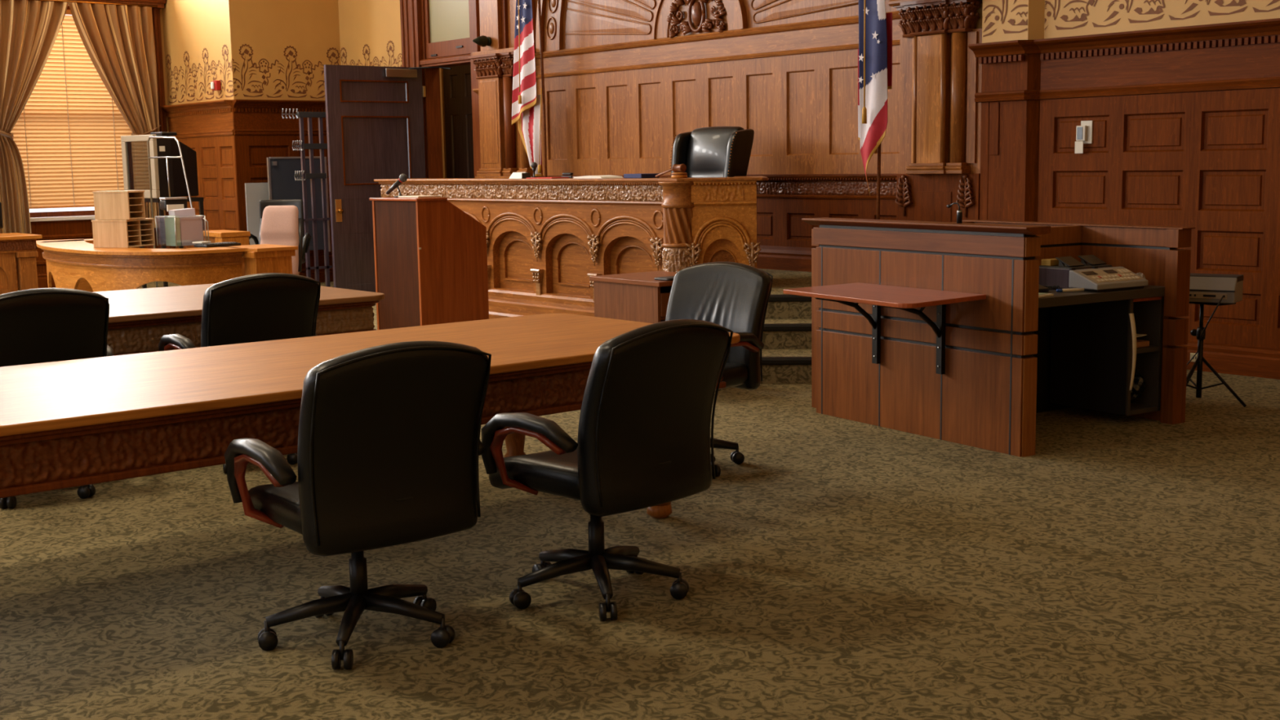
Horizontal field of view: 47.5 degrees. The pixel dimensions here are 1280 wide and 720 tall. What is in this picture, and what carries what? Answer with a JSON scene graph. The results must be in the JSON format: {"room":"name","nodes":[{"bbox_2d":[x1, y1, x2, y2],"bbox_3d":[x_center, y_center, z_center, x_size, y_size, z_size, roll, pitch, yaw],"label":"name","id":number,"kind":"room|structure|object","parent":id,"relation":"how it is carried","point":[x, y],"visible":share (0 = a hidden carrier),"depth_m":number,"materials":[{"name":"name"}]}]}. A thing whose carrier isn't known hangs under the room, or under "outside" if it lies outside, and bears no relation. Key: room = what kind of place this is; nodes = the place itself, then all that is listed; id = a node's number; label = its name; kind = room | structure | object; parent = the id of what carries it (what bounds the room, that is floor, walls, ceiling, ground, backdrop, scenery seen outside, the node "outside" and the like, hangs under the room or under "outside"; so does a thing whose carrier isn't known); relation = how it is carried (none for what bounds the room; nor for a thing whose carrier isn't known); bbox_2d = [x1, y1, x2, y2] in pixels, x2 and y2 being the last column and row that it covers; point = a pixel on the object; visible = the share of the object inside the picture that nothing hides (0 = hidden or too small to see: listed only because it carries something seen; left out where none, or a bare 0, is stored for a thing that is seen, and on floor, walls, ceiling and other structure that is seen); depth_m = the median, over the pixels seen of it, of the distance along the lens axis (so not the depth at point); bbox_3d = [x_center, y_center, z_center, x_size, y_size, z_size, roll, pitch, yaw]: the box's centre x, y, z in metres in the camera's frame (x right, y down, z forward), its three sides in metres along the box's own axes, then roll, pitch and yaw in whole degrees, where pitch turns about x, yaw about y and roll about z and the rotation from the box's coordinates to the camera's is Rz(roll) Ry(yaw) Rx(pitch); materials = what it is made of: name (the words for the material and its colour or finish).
{"room":"courtroom","nodes":[
{"label":"courtroom","id":0,"kind":"room"},
{"bbox_2d":[67,4,168,132],"bbox_3d":[-12.388,-3.334,14.829,15.350,6.000,0.300,-7,10,-39],"label":"wall","id":1,"kind":"structure","parent":0,"point":[161,11],"depth_m":19.56,"materials":[{"name":"paint"}]},
{"bbox_2d":[10,0,173,248],"bbox_3d":[-7.385,-3.760,18.797,2.540,5.600,0.520,-7,10,-39],"label":"window","id":2,"kind":"structure","parent":1,"relation":"in","point":[68,131],"depth_m":18.98,"materials":[{"name":"brown wood"}]},
{"bbox_2d":[0,0,68,233],"bbox_3d":[-7.674,-3.059,18.364,1.106,2.900,0.224,-7,10,-38],"label":"curtain","id":3,"kind":"object","parent":2,"relation":"hanging from","point":[29,29],"visible":0.98,"depth_m":18.28,"materials":[{"name":"beige fabric"}]},
{"bbox_2d":[10,9,132,208],"bbox_3d":[-7.441,-3.264,18.942,1.660,2.540,0.060,-7,10,-39],"label":"blind","id":4,"kind":"object","parent":2,"relation":"attached to","point":[68,131],"depth_m":18.96,"materials":[{"name":"brown wood"}]},
{"bbox_2d":[68,2,165,227],"bbox_3d":[-6.819,-3.171,19.074,1.131,2.900,0.246,-7,10,-39],"label":"curtain","id":5,"kind":"object","parent":2,"relation":"hanging from","point":[118,41],"visible":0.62,"depth_m":19.07,"materials":[{"name":"beige fabric"}]},
{"bbox_2d":[15,219,175,289],"bbox_3d":[-12.116,-0.786,15.137,15.050,0.860,0.055,-7,10,-39],"label":"baseboard","id":6,"kind":"structure","parent":1,"relation":"attached to","point":[78,228],"depth_m":18.84,"materials":[{"name":"red wood"}]},
{"bbox_2d":[160,0,341,282],"bbox_3d":[-5.248,-4.061,19.259,1.630,6.000,2.530,-7,10,-39],"label":"wall","id":7,"kind":"structure","parent":0,"point":[268,57],"depth_m":18.49,"materials":[{"name":"paint"}]},
{"bbox_2d":[210,80,221,90],"bbox_3d":[-5.347,-3.455,18.314,0.085,0.120,0.150,-7,10,-39],"label":"fire alarm","id":8,"kind":"object","parent":7,"relation":"attached to","point":[215,85],"visible":1,"depth_m":18.27,"materials":[{"name":"red plastic"}]},
{"bbox_2d":[440,68,446,177],"bbox_3d":[-1.508,-2.993,17.629,1.850,4.400,3.400,-7,10,-39],"label":"wall","id":9,"kind":"structure","parent":0,"point":[442,88],"depth_m":18.73,"materials":[{"name":"paint"}]},
{"bbox_2d":[443,64,474,177],"bbox_3d":[-2.089,-2.470,18.308,0.050,3.000,1.220,-7,10,-39],"label":"door","id":10,"kind":"structure","parent":9,"relation":"in","point":[456,80],"depth_m":18.44,"materials":[{"name":"brown wood"}]},
{"bbox_2d":[0,280,1279,719],"bbox_3d":[-4.440,0.735,6.984,16.850,0.200,23.200,-7,10,-39],"label":"floor","id":11,"kind":"structure","parent":0,"point":[1125,567],"depth_m":5.12,"materials":[{"name":"beige carpet"}]},
{"bbox_2d":[0,232,42,294],"bbox_3d":[-7.639,-0.934,15.885,1.930,0.800,0.910,-7,10,-39],"label":"desk","id":12,"kind":"object","parent":11,"relation":"on","point":[23,246],"visible":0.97,"depth_m":16.02,"materials":[{"name":"brown wood"}]},
{"bbox_2d":[0,202,3,228],"bbox_3d":[-7.199,-1.555,16.052,0.180,0.370,0.340,4,9,33],"label":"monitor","id":13,"kind":"object","parent":12,"relation":"on","point":[1,213],"visible":1,"depth_m":16.15,"materials":[{"name":"black plastic"}]},
{"bbox_2d":[0,288,114,508],"bbox_3d":[-2.809,0.143,6.715,0.724,0.989,0.746,-6,9,-35],"label":"office chair","id":14,"kind":"object","parent":11,"relation":"on","point":[39,325],"visible":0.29,"depth_m":6.43,"materials":[{"name":"black leather"}]},
{"bbox_2d":[35,238,297,292],"bbox_3d":[-4.608,-0.627,13.078,1.454,0.850,3.934,-7,10,-39],"label":"desk","id":15,"kind":"object","parent":11,"relation":"on","point":[73,264],"visible":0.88,"depth_m":11.85,"materials":[{"name":"brown wood"}]},
{"bbox_2d":[91,217,155,248],"bbox_3d":[-4.400,-1.085,12.399,0.348,0.233,0.376,1,8,17],"label":"letter sorter","id":16,"kind":"object","parent":15,"relation":"on","point":[119,233],"visible":0.92,"depth_m":12.26,"materials":[{"name":"brown wood"}]},
{"bbox_2d":[92,190,145,219],"bbox_3d":[-4.398,-1.310,12.293,0.348,0.238,0.226,1,8,17],"label":"letter sorter","id":17,"kind":"object","parent":16,"relation":"on","point":[118,204],"visible":1,"depth_m":12.21,"materials":[{"name":"brown wood"}]},
{"bbox_2d":[35,239,297,255],"bbox_3d":[-4.386,-1.003,12.770,1.410,0.028,3.210,-7,10,-39],"label":"countertop","id":18,"kind":"structure","parent":15,"relation":"on","point":[77,246],"depth_m":11.91,"materials":[{"name":"brown wood"}]},
{"bbox_2d":[159,197,187,211],"bbox_3d":[-4.224,-1.277,13.196,0.135,0.392,0.230,7,11,44],"label":"printer","id":19,"kind":"object","parent":15,"relation":"on","point":[166,203],"visible":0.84,"depth_m":13.12,"materials":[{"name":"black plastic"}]},
{"bbox_2d":[155,215,209,246],"bbox_3d":[-3.901,-1.103,12.399,0.370,0.252,0.291,6,11,43],"label":"bin","id":20,"kind":"object","parent":15,"relation":"on","point":[204,218],"visible":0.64,"depth_m":12.37,"materials":[{"name":"white plastic"}]},
{"bbox_2d":[164,215,181,245],"bbox_3d":[-3.950,-1.091,12.298,0.170,0.250,0.043,6,11,43],"label":"folder","id":21,"kind":"object","parent":20,"relation":"in","point":[169,221],"visible":1,"depth_m":12.27,"materials":[{"name":"green"}]},
{"bbox_2d":[168,208,203,245],"bbox_3d":[-3.864,-1.133,12.392,0.200,0.311,0.210,6,11,43],"label":"papers","id":22,"kind":"object","parent":20,"relation":"in","point":[191,227],"visible":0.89,"depth_m":12.33,"materials":[{"name":"grey paper"}]},
{"bbox_2d":[194,241,240,247],"bbox_3d":[-3.542,-0.967,12.199,0.180,0.026,0.340,5,10,38],"label":"keyboard","id":23,"kind":"object","parent":15,"relation":"on","point":[226,243],"visible":1,"depth_m":12.13,"materials":[{"name":"black plastic"}]},
{"bbox_2d":[192,240,211,243],"bbox_3d":[-3.684,-0.989,12.227,0.100,0.012,0.120,2,8,22],"label":"pad","id":24,"kind":"object","parent":23,"relation":"on","point":[201,242],"visible":1,"depth_m":12.18,"materials":[{"name":"white paper"}]},
{"bbox_2d":[146,136,192,287],"bbox_3d":[-4.702,-1.377,14.917,0.150,1.839,1.340,-7,10,-39],"label":"cart","id":25,"kind":"object","parent":11,"relation":"on","point":[149,137],"visible":0.34,"depth_m":14.92,"materials":[{"name":"silver metal"}]},
{"bbox_2d":[139,196,204,288],"bbox_3d":[-5.512,-1.328,17.153,0.540,1.165,0.720,-7,10,-39],"label":"stand","id":26,"kind":"object","parent":11,"relation":"on","point":[200,200],"visible":0.23,"depth_m":16.79,"materials":[{"name":"black plastic"}]},
{"bbox_2d":[120,132,198,198],"bbox_3d":[-5.566,-2.281,17.023,0.700,0.750,0.670,6,10,41],"label":"television","id":27,"kind":"object","parent":26,"relation":"on","point":[134,148],"visible":0.92,"depth_m":16.77,"materials":[{"name":"black plastic"}]},
{"bbox_2d":[203,230,250,275],"bbox_3d":[-4.329,-0.916,15.161,0.320,0.850,0.650,-7,10,-39],"label":"table","id":28,"kind":"object","parent":11,"relation":"on","point":[215,236],"visible":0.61,"depth_m":14.91,"materials":[{"name":"brown wood"}]},
{"bbox_2d":[94,283,384,355],"bbox_3d":[-3.502,0.121,7.812,4.060,0.760,1.620,-7,10,-39],"label":"table","id":29,"kind":"object","parent":11,"relation":"on","point":[139,318],"visible":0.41,"depth_m":8.14,"materials":[{"name":"brown wood"}]},
{"bbox_2d":[158,272,320,473],"bbox_3d":[-2.014,0.036,7.394,0.724,0.989,0.746,-7,10,-37],"label":"office chair","id":30,"kind":"object","parent":11,"relation":"on","point":[268,306],"visible":0.32,"depth_m":7.08,"materials":[{"name":"black leather"}]},
{"bbox_2d":[244,182,268,244],"bbox_3d":[-4.741,-1.545,18.112,0.300,1.310,0.060,-7,10,-39],"label":"panel","id":31,"kind":"object","parent":11,"relation":"on","point":[255,193],"visible":0.41,"depth_m":18.03,"materials":[{"name":"grey"}]},
{"bbox_2d":[248,199,311,275],"bbox_3d":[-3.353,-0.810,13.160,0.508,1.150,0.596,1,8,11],"label":"chair","id":32,"kind":"object","parent":11,"relation":"on","point":[279,224],"visible":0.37,"depth_m":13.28,"materials":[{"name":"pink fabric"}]},
{"bbox_2d":[266,156,330,280],"bbox_3d":[-4.269,-1.736,18.283,0.800,1.625,0.052,-7,10,-39],"label":"framed board","id":33,"kind":"object","parent":11,"relation":"on","point":[282,184],"visible":0.57,"depth_m":18.20,"materials":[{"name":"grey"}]},
{"bbox_2d":[281,108,333,287],"bbox_3d":[-3.908,-1.897,17.309,0.433,2.156,0.552,1,8,11],"label":"coat rack","id":34,"kind":"object","parent":11,"relation":"on","point":[310,146],"visible":0.96,"depth_m":17.30,"materials":[{"name":"black metal"}]},
{"bbox_2d":[223,340,491,669],"bbox_3d":[-0.871,0.405,4.557,0.724,0.989,0.746,-7,10,-36],"label":"office chair","id":35,"kind":"object","parent":11,"relation":"on","point":[390,446],"visible":1,"depth_m":4.30,"materials":[{"name":"black leather"}]},
{"bbox_2d":[0,313,740,519],"bbox_3d":[-1.477,0.398,5.533,3.940,0.760,1.380,-7,10,-39],"label":"table","id":36,"kind":"object","parent":11,"relation":"on","point":[67,424],"visible":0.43,"depth_m":5.02,"materials":[{"name":"brown wood"}]},
{"bbox_2d":[369,196,488,329],"bbox_3d":[-1.663,-0.669,11.561,0.653,1.246,0.680,-8,10,-41],"label":"lectern","id":37,"kind":"object","parent":11,"relation":"on","point":[431,255],"visible":0.72,"depth_m":11.31,"materials":[{"name":"brown wood"}]},
{"bbox_2d":[386,173,407,197],"bbox_3d":[-1.920,-1.379,11.500,0.190,0.184,0.099,6,11,43],"label":"handheld microphone","id":38,"kind":"object","parent":37,"relation":"on","point":[402,177],"visible":0.97,"depth_m":11.47,"materials":[{"name":"black plastic"}]},
{"bbox_2d":[398,195,439,197],"bbox_3d":[-1.722,-1.274,11.346,0.200,0.012,0.300,-7,10,-39],"label":"notebook","id":39,"kind":"object","parent":37,"relation":"on","point":[416,196],"visible":1,"depth_m":11.26,"materials":[{"name":"beige paper"}]},
{"bbox_2d":[373,176,768,319],"bbox_3d":[-0.644,-0.967,13.190,1.120,1.361,5.195,-7,10,-38],"label":"bench","id":40,"kind":"object","parent":11,"relation":"on","point":[546,237],"visible":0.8,"depth_m":12.25,"materials":[{"name":"brown wood"}]},
{"bbox_2d":[508,172,530,178],"bbox_3d":[-1.087,-1.665,13.123,0.098,0.055,0.205,-7,10,-39],"label":"name plate","id":41,"kind":"object","parent":40,"relation":"on","point":[515,175],"visible":0.88,"depth_m":13.07,"materials":[{"name":"white paper"}]},
{"bbox_2d":[530,162,537,177],"bbox_3d":[-0.951,-1.707,13.078,0.060,0.145,0.060,-7,10,-39],"label":"desk microphone","id":42,"kind":"object","parent":40,"relation":"on","point":[534,165],"visible":0.96,"depth_m":13.06,"materials":[{"name":"black plastic"}]},
{"bbox_2d":[525,177,568,178],"bbox_3d":[-0.811,-1.606,12.828,0.340,0.008,0.220,7,11,44],"label":"folder","id":43,"kind":"object","parent":40,"relation":"on","point":[535,177],"visible":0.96,"depth_m":12.73,"materials":[{"name":"red paper"}]},
{"bbox_2d":[561,172,573,177],"bbox_3d":[-0.640,-1.625,12.805,0.110,0.047,0.040,4,9,33],"label":"stapler","id":44,"kind":"object","parent":40,"relation":"on","point":[570,175],"visible":0.94,"depth_m":12.78,"materials":[{"name":"black plastic"}]},
{"bbox_2d":[573,175,623,178],"bbox_3d":[-0.353,-1.542,12.250,0.240,0.024,0.378,-8,11,-42],"label":"open book","id":45,"kind":"object","parent":40,"relation":"on","point":[585,176],"visible":1,"depth_m":12.15,"materials":[{"name":"white paper"}]},
{"bbox_2d":[623,173,659,177],"bbox_3d":[0.012,-1.507,11.905,0.180,0.035,0.260,-6,9,-34],"label":"closed book","id":46,"kind":"object","parent":40,"relation":"on","point":[625,175],"visible":0.94,"depth_m":11.81,"materials":[{"name":"blue paper"}]},
{"bbox_2d":[655,164,686,177],"bbox_3d":[0.228,-1.499,11.517,0.066,0.106,0.354,-7,10,-39],"label":"gavel","id":47,"kind":"object","parent":40,"relation":"on","point":[676,167],"visible":1,"depth_m":11.41,"materials":[{"name":"brown wood"}]},
{"bbox_2d":[671,172,687,177],"bbox_3d":[0.309,-1.452,11.427,0.131,0.045,0.131,-7,10,-39],"label":"block","id":48,"kind":"object","parent":40,"relation":"on","point":[674,175],"visible":0.99,"depth_m":11.37,"materials":[{"name":"brown wood"}]},
{"bbox_2d":[481,319,733,621],"bbox_3d":[-0.119,0.334,4.982,0.746,0.989,0.724,7,11,44],"label":"office chair","id":49,"kind":"object","parent":11,"relation":"on","point":[643,441],"visible":1,"depth_m":4.75,"materials":[{"name":"black leather"}]},
{"bbox_2d":[589,271,724,389],"bbox_3d":[0.133,-0.183,9.640,0.600,0.745,0.740,-7,10,-38],"label":"desk","id":50,"kind":"object","parent":11,"relation":"on","point":[632,296],"visible":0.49,"depth_m":9.44,"materials":[{"name":"brown wood"}]},
{"bbox_2d":[653,275,674,280],"bbox_3d":[0.222,-0.526,9.319,0.240,0.016,0.160,-7,10,-39],"label":"book","id":51,"kind":"object","parent":50,"relation":"on","point":[668,277],"visible":0.48,"depth_m":9.24,"materials":[{"name":"black plastic"}]},
{"bbox_2d":[665,261,773,477],"bbox_3d":[0.228,0.031,7.156,0.734,0.989,0.756,6,10,41],"label":"office chair","id":52,"kind":"object","parent":11,"relation":"on","point":[734,296],"visible":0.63,"depth_m":7.20,"materials":[{"name":"black leather"}]},
{"bbox_2d":[801,217,1195,457],"bbox_3d":[2.026,-0.237,8.305,1.500,1.150,1.870,-6,9,-31],"label":"desk","id":53,"kind":"object","parent":11,"relation":"on","point":[1013,354],"depth_m":8.02,"materials":[{"name":"brown wood"}]},
{"bbox_2d":[782,282,986,374],"bbox_3d":[1.258,-0.134,7.614,0.623,0.440,1.085,-6,9,-31],"label":"wall shelf","id":54,"kind":"object","parent":53,"relation":"attached to","point":[906,299],"visible":1,"depth_m":7.62,"materials":[{"name":"red wood"}]},
{"bbox_2d":[946,202,962,223],"bbox_3d":[1.645,-0.770,7.605,0.029,0.108,0.096,-7,10,-36],"label":"gooseneck microphone","id":55,"kind":"object","parent":53,"relation":"on","point":[959,212],"visible":1,"depth_m":7.57,"materials":[{"name":"black plastic"}]},
{"bbox_2d":[1038,293,1053,297],"bbox_3d":[2.036,-0.339,7.622,0.240,0.013,0.150,-8,11,-43],"label":"paper stack","id":56,"kind":"object","parent":53,"relation":"on","point":[1040,295],"visible":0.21,"depth_m":7.61,"materials":[{"name":"white paper"}]},
{"bbox_2d":[1038,284,1060,292],"bbox_3d":[2.125,-0.426,7.910,0.284,0.105,0.179,-6,9,-31],"label":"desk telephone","id":57,"kind":"object","parent":53,"relation":"on","point":[1042,288],"visible":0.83,"depth_m":7.88,"materials":[{"name":"black plastic"}]},
{"bbox_2d":[1056,288,1084,292],"bbox_3d":[2.321,-0.377,7.844,0.162,0.019,0.019,-3,8,-13],"label":"marker pen","id":58,"kind":"object","parent":53,"relation":"on","point":[1068,290],"visible":1,"depth_m":7.84,"materials":[{"name":"white plastic"}]},
{"bbox_2d":[1039,263,1112,288],"bbox_3d":[2.441,-0.475,8.185,0.340,0.116,0.260,-6,9,-31],"label":"equipment case","id":59,"kind":"object","parent":53,"relation":"on","point":[1056,275],"visible":0.38,"depth_m":8.09,"materials":[{"name":"grey plastic"}]},
{"bbox_2d":[1040,258,1058,266],"bbox_3d":[2.319,-0.550,8.188,0.100,0.035,0.070,-6,9,-31],"label":"carton","id":60,"kind":"object","parent":59,"relation":"on","point":[1047,262],"visible":0.78,"depth_m":8.15,"materials":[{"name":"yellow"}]},
{"bbox_2d":[1055,256,1084,266],"bbox_3d":[2.393,-0.548,8.098,0.120,0.050,0.108,-6,9,-31],"label":"calculator","id":61,"kind":"object","parent":59,"relation":"on","point":[1069,261],"visible":1,"depth_m":8.09,"materials":[{"name":"black plastic"}]},
{"bbox_2d":[1077,254,1106,265],"bbox_3d":[2.545,-0.563,8.192,0.120,0.050,0.108,-6,9,-31],"label":"calculator","id":62,"kind":"object","parent":59,"relation":"on","point":[1091,260],"visible":0.98,"depth_m":8.18,"materials":[{"name":"black plastic"}]},
{"bbox_2d":[1038,284,1164,307],"bbox_3d":[2.233,-0.361,8.004,1.260,0.050,0.630,-6,9,-31],"label":"countertop","id":63,"kind":"structure","parent":53,"relation":"on","point":[1059,299],"depth_m":7.79,"materials":[{"name":"grey laminate"}]},
{"bbox_2d":[1068,266,1148,292],"bbox_3d":[2.566,-0.449,7.966,0.410,0.120,0.205,-6,9,-31],"label":"console","id":64,"kind":"object","parent":53,"relation":"on","point":[1095,279],"visible":1,"depth_m":7.91,"materials":[{"name":"grey plastic"}]},
{"bbox_2d":[1130,366,1145,403],"bbox_3d":[2.710,0.132,8.240,0.206,0.228,0.335,-6,9,-31],"label":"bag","id":65,"kind":"object","parent":53,"relation":"on","point":[1139,384],"visible":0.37,"depth_m":8.12,"materials":[{"name":"black plastic"}]},
{"bbox_2d":[1136,272,1146,279],"bbox_3d":[2.788,-0.452,8.120,0.061,0.075,0.073,-6,9,-31],"label":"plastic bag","id":66,"kind":"object","parent":53,"relation":"on","point":[1140,274],"visible":0.32,"depth_m":8.10,"materials":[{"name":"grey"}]},
{"bbox_2d":[1136,339,1149,347],"bbox_3d":[2.746,-0.093,8.157,0.150,0.030,0.150,-6,9,-31],"label":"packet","id":67,"kind":"object","parent":53,"relation":"on","point":[1140,343],"visible":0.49,"depth_m":8.11,"materials":[{"name":"brown paper"}]},
{"bbox_2d":[1136,333,1146,337],"bbox_3d":[2.746,-0.135,8.140,0.101,0.022,0.141,-5,9,-26],"label":"loose sheet","id":68,"kind":"object","parent":67,"relation":"on","point":[1137,335],"visible":0.29,"depth_m":8.10,"materials":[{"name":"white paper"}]},
{"bbox_2d":[1186,302,1246,407],"bbox_3d":[3.270,-0.036,8.581,0.410,0.624,0.465,-6,9,-34],"label":"stand","id":69,"kind":"object","parent":11,"relation":"on","point":[1197,333],"visible":0.84,"depth_m":8.59,"materials":[{"name":"black paint"}]},
{"bbox_2d":[1186,296,1223,365],"bbox_3d":[3.108,-0.051,8.544,0.579,0.671,0.093,4,9,32],"label":"power cord","id":70,"kind":"object","parent":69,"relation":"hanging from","point":[1216,307],"visible":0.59,"depth_m":8.40,"materials":[{"name":"black plastic"}]},
{"bbox_2d":[1189,302,1235,306],"bbox_3d":[3.342,-0.339,8.536,0.160,0.015,0.240,-6,9,-34],"label":"tray","id":71,"kind":"object","parent":69,"relation":"on","point":[1202,304],"depth_m":8.46,"materials":[{"name":"black paint"}]},
{"bbox_2d":[1189,273,1243,303],"bbox_3d":[3.338,-0.420,8.514,0.317,0.151,0.227,4,9,34],"label":"equipment box","id":72,"kind":"object","parent":69,"relation":"on","point":[1203,287],"visible":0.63,"depth_m":8.43,"materials":[{"name":"grey plastic"}]},
{"bbox_2d":[1189,292,1226,299],"bbox_3d":[3.270,-0.374,8.445,0.265,0.032,0.024,4,9,34],"label":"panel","id":73,"kind":"object","parent":72,"relation":"attached to","point":[1193,295],"depth_m":8.42,"materials":[{"name":"plastic"}]},
{"bbox_2d":[759,268,811,382],"bbox_3d":[-0.146,-0.470,12.617,2.881,0.515,6.866,-7,10,-39],"label":"stairs","id":74,"kind":"structure","parent":0,"point":[786,352],"depth_m":10.26,"materials":[{"name":"beige carpet"}]},
{"bbox_2d":[511,0,546,177],"bbox_3d":[-1.096,-2.927,15.181,0.364,3.700,0.614,-7,10,-39],"label":"striped flag","id":75,"kind":"object","parent":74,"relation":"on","point":[526,104],"visible":0.96,"depth_m":15.14,"materials":[{"name":"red fabric"}]},
{"bbox_2d":[669,126,754,177],"bbox_3d":[0.466,-1.393,12.705,0.764,1.280,0.803,-7,10,-39],"label":"chair","id":76,"kind":"object","parent":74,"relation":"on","point":[711,151],"visible":0.41,"depth_m":12.70,"materials":[{"name":"black leather"}]},
{"bbox_2d":[337,0,1279,379],"bbox_3d":[2.031,-3.180,11.924,0.380,6.000,23.200,-7,10,-39],"label":"wall","id":77,"kind":"structure","parent":0,"point":[1181,98],"depth_m":10.01,"materials":[{"name":"paint"}]},
{"bbox_2d":[400,0,480,178],"bbox_3d":[-2.262,-2.870,17.196,0.281,4.100,1.640,-7,10,-39],"label":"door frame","id":78,"kind":"structure","parent":77,"relation":"in","point":[447,29],"depth_m":17.26,"materials":[{"name":"brown wood"}]},
{"bbox_2d":[324,64,451,292],"bbox_3d":[-2.950,-2.130,17.154,1.453,2.649,0.563,-3,8,-17],"label":"door","id":79,"kind":"structure","parent":78,"relation":"attached to","point":[375,114],"depth_m":17.00,"materials":[{"name":"red wood"}]},
{"bbox_2d":[472,35,491,46],"bbox_3d":[-1.741,-3.493,15.931,0.215,0.124,0.124,-7,10,-39],"label":"finial","id":80,"kind":"object","parent":77,"relation":"attached to","point":[482,41],"visible":1,"depth_m":15.90,"materials":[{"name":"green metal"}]},
{"bbox_2d":[467,0,536,177],"bbox_3d":[-1.512,-3.855,15.817,0.275,5.400,1.000,-7,10,-39],"label":"column","id":81,"kind":"structure","parent":77,"relation":"attached to","point":[503,153],"depth_m":15.94,"materials":[{"name":"brown wood"}]},
{"bbox_2d":[534,0,902,271],"bbox_3d":[0.525,-3.584,13.547,0.105,5.390,5.180,-7,10,-39],"label":"wall paneling","id":82,"kind":"structure","parent":77,"relation":"attached to","point":[623,78],"depth_m":13.25,"materials":[{"name":"brown wood"}]},
{"bbox_2d":[888,0,982,222],"bbox_3d":[2.306,-3.299,11.281,0.245,5.400,0.860,-7,10,-39],"label":"column","id":83,"kind":"structure","parent":77,"relation":"attached to","point":[940,76],"depth_m":11.41,"materials":[{"name":"red wood"}]},
{"bbox_2d":[968,0,1044,222],"bbox_3d":[2.733,-3.040,10.822,0.220,5.998,0.525,-7,10,-39],"label":"pillar","id":84,"kind":"structure","parent":77,"relation":"attached to","point":[1009,98],"depth_m":10.96,"materials":[{"name":"red wood"}]},
{"bbox_2d":[1075,120,1093,153],"bbox_3d":[3.225,-1.619,10.567,0.049,0.235,0.120,-7,10,-39],"label":"thermostat","id":85,"kind":"object","parent":77,"relation":"attached to","point":[1084,132],"visible":1,"depth_m":10.56,"materials":[{"name":"beige plastic"}]},
{"bbox_2d":[1190,352,1197,361],"bbox_3d":[3.832,-0.016,10.046,0.008,0.060,0.070,-7,10,-39],"label":"wall outlet","id":86,"kind":"object","parent":77,"relation":"attached to","point":[1192,354],"visible":0.4,"depth_m":10.05,"materials":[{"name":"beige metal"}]},
{"bbox_2d":[857,0,892,219],"bbox_3d":[1.858,-2.506,11.370,0.340,3.800,0.350,-7,10,-39],"label":"flag","id":87,"kind":"object","parent":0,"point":[875,25],"visible":1,"depth_m":11.34,"materials":[{"name":"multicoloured fabric"}]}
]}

